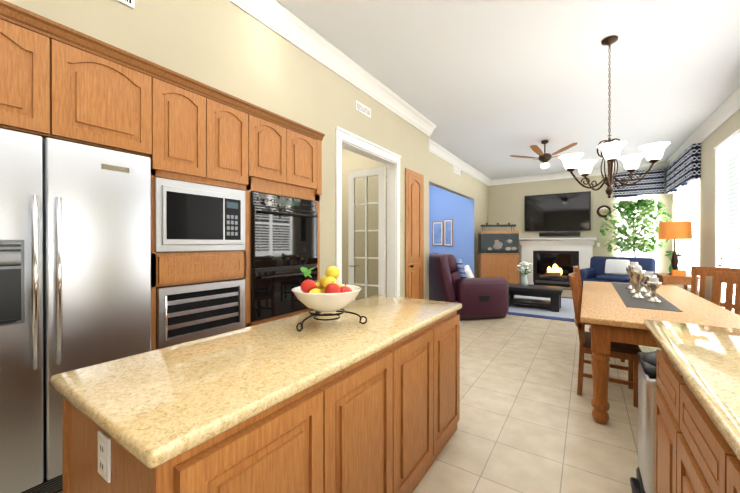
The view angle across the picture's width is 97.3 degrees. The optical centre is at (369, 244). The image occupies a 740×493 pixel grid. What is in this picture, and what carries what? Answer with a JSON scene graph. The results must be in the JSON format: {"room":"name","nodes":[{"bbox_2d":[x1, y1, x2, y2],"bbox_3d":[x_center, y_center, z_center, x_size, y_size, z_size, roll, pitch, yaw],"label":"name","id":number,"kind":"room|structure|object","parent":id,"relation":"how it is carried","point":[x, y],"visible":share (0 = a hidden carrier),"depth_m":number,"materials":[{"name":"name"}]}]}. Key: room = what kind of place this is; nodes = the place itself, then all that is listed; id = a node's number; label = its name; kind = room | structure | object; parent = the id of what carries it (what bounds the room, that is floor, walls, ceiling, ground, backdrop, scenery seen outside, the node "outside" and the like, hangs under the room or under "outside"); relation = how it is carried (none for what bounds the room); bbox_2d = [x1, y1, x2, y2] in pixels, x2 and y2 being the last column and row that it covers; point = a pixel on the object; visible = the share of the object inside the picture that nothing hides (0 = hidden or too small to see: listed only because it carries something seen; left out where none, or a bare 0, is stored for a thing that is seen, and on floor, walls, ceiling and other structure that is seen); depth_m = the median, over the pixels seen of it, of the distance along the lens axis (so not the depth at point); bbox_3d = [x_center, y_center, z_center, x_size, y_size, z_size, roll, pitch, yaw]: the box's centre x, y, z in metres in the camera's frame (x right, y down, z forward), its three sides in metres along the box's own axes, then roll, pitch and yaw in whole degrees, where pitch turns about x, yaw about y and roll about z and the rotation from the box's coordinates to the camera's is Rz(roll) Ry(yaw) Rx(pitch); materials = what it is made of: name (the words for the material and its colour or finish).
{"room":"living room and kitchen","nodes":[
{"label":"living room and kitchen","id":0,"kind":"room"},
{"bbox_2d":[5,0,487,299],"bbox_3d":[0.341,-0.416,5.692,0.820,3.550,13.600,0,0,34],"label":"wall","id":1,"kind":"structure","parent":0,"point":[228,47],"depth_m":3.04,"materials":[{"name":"beige paint"}]},
{"bbox_2d":[0,0,71,141],"bbox_3d":[-2.180,-0.884,1.690,0.714,0.598,0.747,0,0,34],"label":"upper cabinet","id":2,"kind":"object","parent":1,"relation":"attached to","point":[65,83],"depth_m":1.70,"materials":[{"name":"brown wood"}]},
{"bbox_2d":[72,29,155,155],"bbox_3d":[-1.893,-0.886,2.122,0.714,0.598,0.557,0,0,34],"label":"upper cabinet","id":3,"kind":"object","parent":1,"relation":"attached to","point":[114,90],"depth_m":1.97,"materials":[{"name":"brown wood"}]},
{"bbox_2d":[117,0,134,8],"bbox_3d":[-1.652,-1.659,1.933,0.016,0.260,0.440,0,0,34],"label":"air vent","id":4,"kind":"object","parent":1,"relation":"in","point":[130,3],"visible":1,"depth_m":2.09,"materials":[{"name":"white plastic"}]},
{"bbox_2d":[146,64,215,191],"bbox_3d":[-1.636,-0.823,2.508,0.714,0.726,0.500,0,0,34],"label":"upper cabinet","id":5,"kind":"object","parent":1,"relation":"attached to","point":[185,107],"depth_m":2.33,"materials":[{"name":"brown wood"}]},
{"bbox_2d":[151,248,250,291],"bbox_3d":[-1.538,0.174,2.667,0.705,0.230,0.739,0,0,34],"label":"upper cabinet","id":6,"kind":"object","parent":1,"relation":"attached to","point":[176,268],"depth_m":2.42,"materials":[{"name":"brown wood"}]},
{"bbox_2d":[155,177,244,252],"bbox_3d":[-1.456,-0.201,2.613,0.538,0.516,0.691,0,0,34],"label":"microwave","id":7,"kind":"object","parent":6,"relation":"in","point":[193,217],"visible":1,"depth_m":2.41,"materials":[{"name":"silver metal"}]},
{"bbox_2d":[216,89,255,195],"bbox_3d":[-1.431,-0.824,2.816,0.714,0.726,0.500,0,0,34],"label":"upper cabinet","id":8,"kind":"object","parent":1,"relation":"attached to","point":[235,118],"depth_m":2.67,"materials":[{"name":"brown wood"}]},
{"bbox_2d":[245,108,295,203],"bbox_3d":[-1.212,-0.825,3.146,0.714,0.726,0.552,0,0,34],"label":"upper cabinet","id":9,"kind":"object","parent":1,"relation":"attached to","point":[275,135],"depth_m":3.01,"materials":[{"name":"brown wood"}]},
{"bbox_2d":[296,124,323,203],"bbox_3d":[-0.975,-0.826,3.502,0.714,0.726,0.563,0,0,34],"label":"upper cabinet","id":10,"kind":"object","parent":1,"relation":"attached to","point":[308,141],"depth_m":3.38,"materials":[{"name":"brown wood"}]},
{"bbox_2d":[251,191,317,321],"bbox_3d":[-1.011,0.107,3.295,0.666,1.140,0.814,0,0,34],"label":"double oven","id":11,"kind":"object","parent":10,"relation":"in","point":[284,242],"visible":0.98,"depth_m":3.04,"materials":[{"name":"black glass"}]},
{"bbox_2d":[228,0,435,139],"bbox_3d":[-0.891,-2.095,2.968,0.140,0.175,7.710,0,0,34],"label":"crown molding","id":12,"kind":"structure","parent":1,"relation":"attached to","point":[275,16],"depth_m":3.58,"materials":[{"name":"white wood"}]},
{"bbox_2d":[356,100,370,117],"bbox_3d":[-0.085,-1.776,4.289,0.016,0.120,0.340,0,0,34],"label":"air vent","id":13,"kind":"object","parent":1,"relation":"in","point":[363,109],"visible":1,"depth_m":4.28,"materials":[{"name":"white plastic"}]},
{"bbox_2d":[348,166,385,300],"bbox_3d":[-0.066,0.065,5.277,0.684,2.570,0.145,0,0,34],"label":"door leaf","id":14,"kind":"structure","parent":1,"relation":"in","point":[367,231],"depth_m":5.27,"materials":[{"name":"white wood"}]},
{"bbox_2d":[335,126,400,296],"bbox_3d":[-0.037,-0.010,4.521,0.220,2.745,1.580,0,0,34],"label":"door frame","id":15,"kind":"structure","parent":1,"relation":"attached to","point":[347,140],"depth_m":4.86,"materials":[{"name":"white wood"}]},
{"bbox_2d":[405,168,423,298],"bbox_3d":[0.797,0.062,5.546,0.095,2.595,0.690,0,0,34],"label":"pantry door","id":16,"kind":"structure","parent":1,"relation":"in","point":[414,230],"depth_m":5.52,"materials":[{"name":"brown wood"}]},
{"bbox_2d":[453,166,460,175],"bbox_3d":[2.306,-1.941,8.607,0.016,0.150,0.620,0,0,34],"label":"air vent","id":17,"kind":"object","parent":1,"relation":"attached to","point":[456,170],"visible":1,"depth_m":8.57,"materials":[{"name":"white plastic"}]},
{"bbox_2d":[423,132,491,185],"bbox_3d":[2.507,-2.114,8.791,0.150,0.175,6.030,0,0,34],"label":"crown molding","id":18,"kind":"structure","parent":1,"relation":"attached to","point":[436,149],"depth_m":8.34,"materials":[{"name":"white"}]},
{"bbox_2d":[58,290,659,492],"bbox_3d":[0.959,1.410,5.346,8.700,0.100,14.100,0,0,34],"label":"floor","id":19,"kind":"structure","parent":0,"point":[526,423],"depth_m":2.52,"materials":[{"name":"tile"}]},
{"bbox_2d":[0,128,150,492],"bbox_3d":[-2.017,0.393,1.840,0.763,1.933,1.146,0,0,34],"label":"fridge","id":20,"kind":"object","parent":19,"relation":"on","point":[75,256],"visible":0.85,"depth_m":1.75,"materials":[{"name":"silver metal"}]},
{"bbox_2d":[151,320,251,350],"bbox_3d":[-1.532,1.026,2.671,0.714,0.686,0.747,0,0,34],"label":"base cabinet","id":21,"kind":"object","parent":19,"relation":"on","point":[248,323],"depth_m":2.20,"materials":[{"name":"brown wood"}]},
{"bbox_2d":[156,279,244,347],"bbox_3d":[-1.457,0.499,2.618,0.614,0.410,0.665,0,0,34],"label":"wine cooler","id":22,"kind":"object","parent":21,"relation":"in","point":[187,312],"visible":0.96,"depth_m":2.43,"materials":[{"name":"silver metal"}]},
{"bbox_2d":[62,307,461,492],"bbox_3d":[-0.201,0.927,1.766,0.748,0.890,2.034,0,0,34],"label":"kitchen island","id":23,"kind":"object","parent":19,"relation":"on","point":[346,403],"depth_m":1.19,"materials":[{"name":"brown wood"}]},
{"bbox_2d":[49,295,461,474],"bbox_3d":[-0.199,0.462,1.769,0.750,0.040,2.096,0,0,34],"label":"island countertop","id":24,"kind":"structure","parent":23,"relation":"on","point":[154,405],"depth_m":1.11,"materials":[{"name":"beige stone"}]},
{"bbox_2d":[291,266,366,331],"bbox_3d":[-0.241,0.277,1.764,0.384,0.313,0.410,0,0,34],"label":"fruit bowl","id":25,"kind":"object","parent":24,"relation":"on","point":[326,293],"visible":1,"depth_m":1.69,"materials":[{"name":"white ceramic"}]},
{"bbox_2d":[245,304,314,325],"bbox_3d":[-1.072,1.024,3.362,0.714,0.686,0.913,0,0,34],"label":"base cabinet","id":26,"kind":"object","parent":19,"relation":"on","point":[247,306],"depth_m":2.97,"materials":[{"name":"brown wood"}]},
{"bbox_2d":[429,253,508,318],"bbox_3d":[1.745,0.756,6.599,1.364,1.154,1.694,0,0,-11],"label":"recliner sofa","id":27,"kind":"object","parent":19,"relation":"on","point":[452,279],"visible":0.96,"depth_m":5.83,"materials":[{"name":"leather"}]},
{"bbox_2d":[477,223,519,283],"bbox_3d":[3.824,0.353,9.736,1.082,1.984,0.547,0,0,9],"label":"aquarium","id":28,"kind":"object","parent":19,"relation":"on","point":[498,253],"visible":0.88,"depth_m":9.49,"materials":[{"name":"brown wood"}]},
{"bbox_2d":[508,295,574,321],"bbox_3d":[3.621,1.346,7.407,2.650,0.012,2.920,0,0,34],"label":"rug","id":29,"kind":"object","parent":19,"relation":"on","point":[566,312],"visible":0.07,"depth_m":6.60,"materials":[{"name":"blue carpet"}]},
{"bbox_2d":[509,283,562,311],"bbox_3d":[3.461,1.123,6.985,1.150,0.437,0.700,0,0,34],"label":"coffee table","id":30,"kind":"object","parent":29,"relation":"on","point":[553,293],"visible":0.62,"depth_m":6.74,"materials":[{"name":"black wood"}]},
{"bbox_2d":[517,261,532,286],"bbox_3d":[3.329,0.632,7.013,0.304,0.542,0.293,0,0,34],"label":"flower vase","id":31,"kind":"object","parent":30,"relation":"on","point":[524,280],"visible":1,"depth_m":6.97,"materials":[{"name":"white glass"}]},
{"bbox_2d":[519,238,596,289],"bbox_3d":[5.682,0.574,10.007,2.100,1.540,0.500,0,0,34],"label":"fireplace","id":32,"kind":"object","parent":19,"relation":"on","point":[553,261],"visible":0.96,"depth_m":10.11,"materials":[{"name":"white stone"}]},
{"bbox_2d":[573,266,624,361],"bbox_3d":[2.857,0.827,4.083,0.533,1.075,0.474,0,0,34],"label":"chair","id":33,"kind":"object","parent":19,"relation":"on","point":[576,269],"visible":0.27,"depth_m":4.00,"materials":[{"name":"brown wood"}]},
{"bbox_2d":[568,272,641,407],"bbox_3d":[2.164,0.830,3.042,0.533,1.075,0.474,0,0,34],"label":"chair","id":34,"kind":"object","parent":19,"relation":"on","point":[625,351],"visible":0.83,"depth_m":2.94,"materials":[{"name":"brown wood"}]},
{"bbox_2d":[580,256,655,289],"bbox_3d":[6.153,0.830,8.128,1.100,1.007,1.400,0,0,-39],"label":"sofa","id":35,"kind":"object","parent":19,"relation":"on","point":[606,269],"visible":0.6,"depth_m":8.13,"materials":[{"name":"blue fabric"}]},
{"bbox_2d":[600,198,671,256],"bbox_3d":[6.929,0.077,8.558,1.520,2.544,1.429,0,0,34],"label":"ficus tree","id":36,"kind":"object","parent":19,"relation":"on","point":[631,206],"visible":0.96,"depth_m":8.44,"materials":[{"name":"green plant"}]},
{"bbox_2d":[630,351,657,492],"bbox_3d":[1.607,0.976,1.714,0.360,0.793,0.320,0,0,34],"label":"trash can","id":37,"kind":"object","parent":19,"relation":"on","point":[643,482],"visible":0.25,"depth_m":1.69,"materials":[{"name":"silver metal"}]},
{"bbox_2d":[580,281,739,423],"bbox_3d":[2.810,0.955,3.369,1.030,0.824,2.840,0,0,34],"label":"dining table","id":38,"kind":"object","parent":19,"relation":"on","point":[613,312],"visible":0.77,"depth_m":2.51,"materials":[{"name":"brown wood"}]},
{"bbox_2d":[626,262,637,288],"bbox_3d":[2.919,0.369,3.595,0.116,0.345,0.113,0,0,34],"label":"candle holder","id":39,"kind":"object","parent":38,"relation":"on","point":[632,263],"depth_m":3.62,"materials":[{"name":"silver metal"}]},
{"bbox_2d":[628,265,647,298],"bbox_3d":[2.701,0.385,3.284,0.116,0.316,0.113,0,0,34],"label":"candle holder","id":40,"kind":"object","parent":38,"relation":"on","point":[637,274],"depth_m":3.29,"materials":[{"name":"silver metal"}]},
{"bbox_2d":[643,276,661,302],"bbox_3d":[2.684,0.430,3.079,0.116,0.225,0.113,0,0,34],"label":"candle holder","id":41,"kind":"object","parent":38,"relation":"on","point":[653,283],"depth_m":3.07,"materials":[{"name":"silver metal"}]},
{"bbox_2d":[654,273,699,295],"bbox_3d":[5.992,0.977,6.393,0.520,0.760,0.820,0,0,34],"label":"console table","id":42,"kind":"object","parent":19,"relation":"on","point":[667,278],"visible":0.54,"depth_m":6.12,"materials":[{"name":"brown wood"}]},
{"bbox_2d":[664,251,685,275],"bbox_3d":[6.009,0.363,6.386,0.268,0.464,0.730,0,0,34],"label":"potted plant","id":43,"kind":"object","parent":42,"relation":"on","point":[676,272],"visible":0.83,"depth_m":6.21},
{"bbox_2d":[658,221,691,274],"bbox_3d":[5.978,0.081,6.388,0.490,1.029,0.490,0,0,34],"label":"table lamp","id":44,"kind":"object","parent":42,"relation":"on","point":[676,230],"visible":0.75,"depth_m":6.24,"materials":[{"name":"orange fabric"}]},
{"bbox_2d":[644,320,739,492],"bbox_3d":[1.076,0.718,-0.334,1.610,1.321,4.366,0,0,34],"label":"base cabinet","id":45,"kind":"object","parent":19,"relation":"on","point":[697,419],"depth_m":1.16,"materials":[{"name":"brown wood"}]},
{"bbox_2d":[691,266,739,313],"bbox_3d":[4.105,0.827,3.973,0.533,1.075,0.474,0,0,-21],"label":"chair","id":46,"kind":"object","parent":19,"relation":"on","point":[702,272],"visible":0.21,"depth_m":4.12,"materials":[{"name":"brown wood"}]},
{"bbox_2d":[714,271,739,314],"bbox_3d":[3.590,0.830,3.198,0.533,1.075,0.474,0,0,-21],"label":"chair","id":47,"kind":"object","parent":19,"relation":"on","point":[730,279],"visible":0.23,"depth_m":3.41,"materials":[{"name":"brown wood"}]},
{"bbox_2d":[342,148,386,295],"bbox_3d":[-0.682,-0.421,7.026,3.700,3.550,0.150,0,0,34],"label":"wall","id":48,"kind":"structure","parent":0,"point":[352,161],"depth_m":6.79,"materials":[{"name":"beige paint"}]},
{"bbox_2d":[429,184,473,274],"bbox_3d":[2.461,-0.432,10.532,1.850,3.550,0.152,0,0,34],"label":"wall","id":49,"kind":"structure","parent":0,"point":[456,208],"depth_m":10.27,"materials":[{"name":"blue paint"}]},
{"bbox_2d":[432,221,442,245],"bbox_3d":[2.205,-0.348,10.591,0.370,0.780,0.030,0,0,34],"label":"picture frame","id":50,"kind":"object","parent":49,"relation":"attached to","point":[437,233],"visible":0.98,"depth_m":10.58,"materials":[{"name":"brown wood"}]},
{"bbox_2d":[444,219,452,245],"bbox_3d":[2.501,-0.367,10.394,0.300,0.860,0.030,0,0,34],"label":"picture frame","id":51,"kind":"object","parent":49,"relation":"attached to","point":[448,232],"visible":0.96,"depth_m":10.38,"materials":[{"name":"brown wood"}]},
{"bbox_2d":[276,0,739,179],"bbox_3d":[0.959,-2.240,5.334,8.700,0.100,14.100,0,0,34],"label":"ceiling","id":52,"kind":"structure","parent":0,"point":[487,88],"depth_m":4.00,"materials":[{"name":"white paint"}]},
{"bbox_2d":[510,140,576,168],"bbox_3d":[3.653,-1.898,6.909,1.270,0.593,1.299,0,0,34],"label":"ceiling fan","id":53,"kind":"object","parent":52,"relation":"hanging from","point":[544,157],"visible":1,"depth_m":6.81,"materials":[{"name":"brown wood"}]},
{"bbox_2d":[558,35,669,197],"bbox_3d":[2.535,-1.337,3.443,0.932,1.692,0.896,0,0,34],"label":"chandelier","id":54,"kind":"object","parent":52,"relation":"hanging from","point":[652,154],"visible":1,"depth_m":3.46,"materials":[{"name":"white glass"}]},
{"bbox_2d":[488,169,670,284],"bbox_3d":[6.133,-0.431,10.096,5.050,3.550,0.150,0,0,34],"label":"wall","id":55,"kind":"structure","parent":0,"point":[506,203],"depth_m":10.12,"materials":[{"name":"beige paint"}]},
{"bbox_2d":[525,191,590,231],"bbox_3d":[5.811,-0.996,10.169,1.790,1.160,0.076,0,0,34],"label":"wall-mounted tv","id":56,"kind":"object","parent":55,"relation":"attached to","point":[561,212],"visible":0.98,"depth_m":10.10,"materials":[{"name":"black plastic"}]},
{"bbox_2d":[539,232,579,235],"bbox_3d":[5.872,-0.314,10.109,1.100,0.115,0.106,0,0,34],"label":"soundbar","id":57,"kind":"object","parent":55,"relation":"attached to","point":[560,234],"visible":0.98,"depth_m":10.04,"materials":[{"name":"black plastic"}]},
{"bbox_2d":[492,162,663,183],"bbox_3d":[6.049,-2.118,9.972,4.440,0.175,0.140,0,0,34],"label":"crown molding","id":58,"kind":"structure","parent":55,"relation":"attached to","point":[659,165],"depth_m":10.02,"materials":[{"name":"white"}]},
{"bbox_2d":[597,205,610,216],"bbox_3d":[6.835,-0.964,9.515,0.350,0.350,0.030,0,0,34],"label":"round mirror","id":59,"kind":"object","parent":55,"relation":"attached to","point":[601,209],"visible":0.71,"depth_m":9.52,"materials":[{"name":"brown metal"}]},
{"bbox_2d":[616,194,657,272],"bbox_3d":[7.498,-0.220,9.177,1.020,2.305,0.150,0,0,34],"label":"window shutters","id":60,"kind":"object","parent":55,"relation":"attached to","point":[653,254],"visible":0.25,"depth_m":9.12,"materials":[{"name":"white"}]},
{"bbox_2d":[613,169,664,197],"bbox_3d":[7.442,-1.672,9.043,1.102,0.700,0.138,0,0,34],"label":"valance","id":61,"kind":"object","parent":55,"relation":"attached to","point":[652,182],"visible":0.86,"depth_m":8.96,"materials":[{"name":"blue fabric"}]},
{"bbox_2d":[671,109,739,300],"bbox_3d":[4.408,-0.407,3.077,0.150,3.550,13.750,0,0,34],"label":"wall","id":62,"kind":"structure","parent":0,"point":[727,128],"depth_m":6.01,"materials":[{"name":"beige paint"}]},
{"bbox_2d":[666,143,700,194],"bbox_3d":[7.220,-1.667,7.568,0.138,0.700,2.542,0,0,34],"label":"valance","id":63,"kind":"object","parent":62,"relation":"attached to","point":[683,169],"visible":1,"depth_m":7.04,"materials":[{"name":"blue fabric"}]},
{"bbox_2d":[673,179,699,290],"bbox_3d":[7.335,-0.215,7.496,0.150,2.305,2.470,0,0,34],"label":"window shutters","id":64,"kind":"object","parent":62,"relation":"attached to","point":[686,203],"visible":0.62,"depth_m":7.43,"materials":[{"name":"white"}]},
{"bbox_2d":[664,86,739,167],"bbox_3d":[4.246,-2.095,3.089,0.140,0.175,13.600,0,0,34],"label":"crown molding","id":65,"kind":"structure","parent":62,"relation":"attached to","point":[731,105],"depth_m":5.61,"materials":[{"name":"white wood"}]},
{"bbox_2d":[714,129,739,268],"bbox_3d":[5.718,-0.165,5.215,0.035,3.050,1.180,0,0,34],"label":"window frame","id":66,"kind":"structure","parent":62,"relation":"attached to","point":[733,138],"depth_m":5.60,"materials":[{"name":"white wood"}]},
{"bbox_2d":[716,143,738,312],"bbox_3d":[5.758,-0.100,5.189,0.140,2.912,0.952,0,0,34],"label":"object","id":67,"kind":"structure","parent":62,"relation":"in","point":[729,200],"depth_m":5.37,"materials":[{"name":"white"}]}
]}

